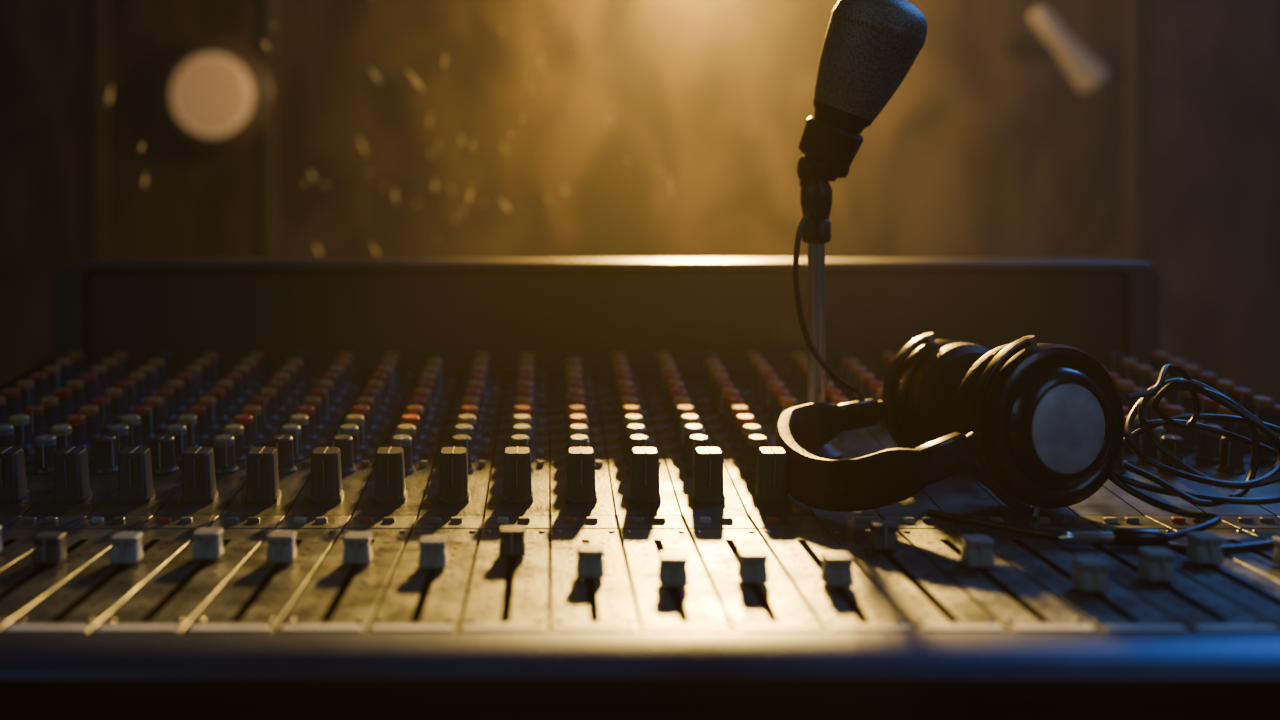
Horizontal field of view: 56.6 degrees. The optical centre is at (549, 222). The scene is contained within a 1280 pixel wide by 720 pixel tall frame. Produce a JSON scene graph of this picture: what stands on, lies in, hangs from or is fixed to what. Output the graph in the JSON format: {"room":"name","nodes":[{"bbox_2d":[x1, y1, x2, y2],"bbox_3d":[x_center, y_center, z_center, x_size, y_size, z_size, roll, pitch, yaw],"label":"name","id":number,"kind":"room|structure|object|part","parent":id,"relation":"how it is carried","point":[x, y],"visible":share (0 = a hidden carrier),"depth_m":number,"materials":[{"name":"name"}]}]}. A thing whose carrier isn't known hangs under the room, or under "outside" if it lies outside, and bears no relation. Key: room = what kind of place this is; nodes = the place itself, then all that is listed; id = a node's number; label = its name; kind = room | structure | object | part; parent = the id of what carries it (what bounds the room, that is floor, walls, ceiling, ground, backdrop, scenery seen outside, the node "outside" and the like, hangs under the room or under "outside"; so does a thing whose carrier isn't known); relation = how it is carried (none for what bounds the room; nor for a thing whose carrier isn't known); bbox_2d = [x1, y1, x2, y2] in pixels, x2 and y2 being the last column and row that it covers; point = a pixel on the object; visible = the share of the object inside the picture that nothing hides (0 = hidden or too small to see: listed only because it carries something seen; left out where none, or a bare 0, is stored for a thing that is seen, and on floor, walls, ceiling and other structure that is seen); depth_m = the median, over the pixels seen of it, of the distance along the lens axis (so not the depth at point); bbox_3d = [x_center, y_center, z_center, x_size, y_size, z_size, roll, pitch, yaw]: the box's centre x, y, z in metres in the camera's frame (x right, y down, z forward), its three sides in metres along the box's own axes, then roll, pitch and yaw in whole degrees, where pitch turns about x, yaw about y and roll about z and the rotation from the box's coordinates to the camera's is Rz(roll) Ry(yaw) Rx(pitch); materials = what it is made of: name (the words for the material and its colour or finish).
{"room":"studio","nodes":[
{"label":"studio","id":0,"kind":"room"},
{"bbox_2d":[107,16,672,256],"bbox_3d":[-0.204,-0.196,1.352,0.665,0.474,0.470,0,0,0],"label":"dust motes","id":1,"kind":"object","parent":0,"point":[416,81],"visible":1,"depth_m":1.27,"materials":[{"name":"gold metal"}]},
{"bbox_2d":[0,0,1279,401],"bbox_3d":[0.200,-0.250,2.850,4.800,2.500,0.100,0,0,0],"label":"wall","id":2,"kind":"structure","parent":0,"point":[980,151],"depth_m":2.80,"materials":[{"name":"brown wood"}]},
{"bbox_2d":[96,0,105,259],"bbox_3d":[-1.060,-0.310,2.794,0.020,2.380,0.012,0,0,0],"label":"trim","id":3,"kind":"structure","parent":2,"relation":"attached to","point":[100,4],"depth_m":2.79,"materials":[{"name":"brown wood"}]},
{"bbox_2d":[156,38,271,152],"bbox_3d":[-0.790,-0.300,2.772,0.270,0.270,0.055,0,0,0],"label":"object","id":4,"kind":"object","parent":2,"relation":"attached to","point":[214,95],"visible":1,"depth_m":2.77,"materials":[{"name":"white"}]},
{"bbox_2d":[266,0,274,258],"bbox_3d":[-0.660,-0.310,2.794,0.020,2.380,0.012,0,0,0],"label":"trim","id":5,"kind":"structure","parent":2,"relation":"attached to","point":[270,4],"depth_m":2.79,"materials":[{"name":"brown wood"}]},
{"bbox_2d":[1005,5,1108,91],"bbox_3d":[1.121,-0.377,2.664,0.172,0.186,0.271,0,0,0],"label":"wall spotlight","id":6,"kind":"object","parent":2,"relation":"attached to","point":[1085,71],"visible":1,"depth_m":2.54,"materials":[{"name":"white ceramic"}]},
{"bbox_2d":[1127,0,1137,261],"bbox_3d":[1.375,-0.310,2.794,0.020,2.380,0.012,0,0,0],"label":"trim","id":7,"kind":"structure","parent":2,"relation":"attached to","point":[1132,5],"depth_m":2.79,"materials":[{"name":"brown wood"}]},
{"bbox_3d":[0.200,1.050,0.600,5.000,0.100,4.600,0,0,0],"label":"floor","id":8,"kind":"structure","parent":0,"visible":0},
{"bbox_3d":[0.050,0.619,0.805,1.600,0.762,0.890,0,0,0],"label":"desk","id":9,"kind":"object","parent":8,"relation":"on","visible":0},
{"bbox_2d":[0,259,1279,719],"bbox_3d":[0.052,0.135,0.733,0.899,0.207,0.625,0,0,0],"label":"mixing console","id":10,"kind":"object","parent":9,"relation":"on","point":[231,489],"visible":0.82,"depth_m":0.63,"materials":[{"name":"black metal"}]},
{"bbox_3d":[0.052,0.164,0.435,0.876,0.019,0.025,0,0,0],"label":"armrest","id":11,"kind":"part","parent":10,"relation":"part of","materials":[{"name":"blue metal"}]},
{"bbox_2d":[793,200,864,430],"bbox_3d":[0.183,0.057,0.739,0.034,0.156,0.100,0,0,28],"label":"cable","id":12,"kind":"object","parent":10,"relation":"on","point":[808,212],"visible":0.75,"depth_m":0.70,"materials":[{"name":"black rubber"}]},
{"bbox_2d":[797,116,862,458],"bbox_3d":[0.168,0.038,0.718,0.043,0.207,0.039,0,0,0],"label":"microphone stand","id":13,"kind":"object","parent":10,"relation":"on","point":[820,141],"depth_m":0.72,"materials":[{"name":"metal"}]},
{"bbox_2d":[799,0,926,187],"bbox_3d":[0.188,-0.078,0.703,0.070,0.122,0.059,0,0,0],"label":"microphone","id":14,"kind":"object","parent":13,"relation":"on","point":[870,47],"depth_m":0.69,"materials":[{"name":"grey metal"}]},
{"bbox_2d":[776,333,1279,551],"bbox_3d":[0.263,0.107,0.642,0.270,0.096,0.184,0,0,35],"label":"headphones","id":15,"kind":"object","parent":10,"relation":"on","point":[1038,425],"visible":1,"depth_m":0.61,"materials":[{"name":"black plastic"}]},
{"bbox_2d":[893,339,989,448],"bbox_3d":[0.245,0.109,0.723,0.074,0.074,0.046,0,0,-18],"label":"ear cup","id":16,"kind":"object","parent":15,"relation":"on","point":[928,374],"depth_m":0.70,"materials":[{"name":"black"}]},
{"bbox_2d":[953,343,1124,508],"bbox_3d":[0.261,0.106,0.631,0.086,0.086,0.046,0,0,-18],"label":"ear cup","id":17,"kind":"object","parent":15,"relation":"on","point":[1038,425],"depth_m":0.61,"materials":[{"name":"black plastic"}]}
]}

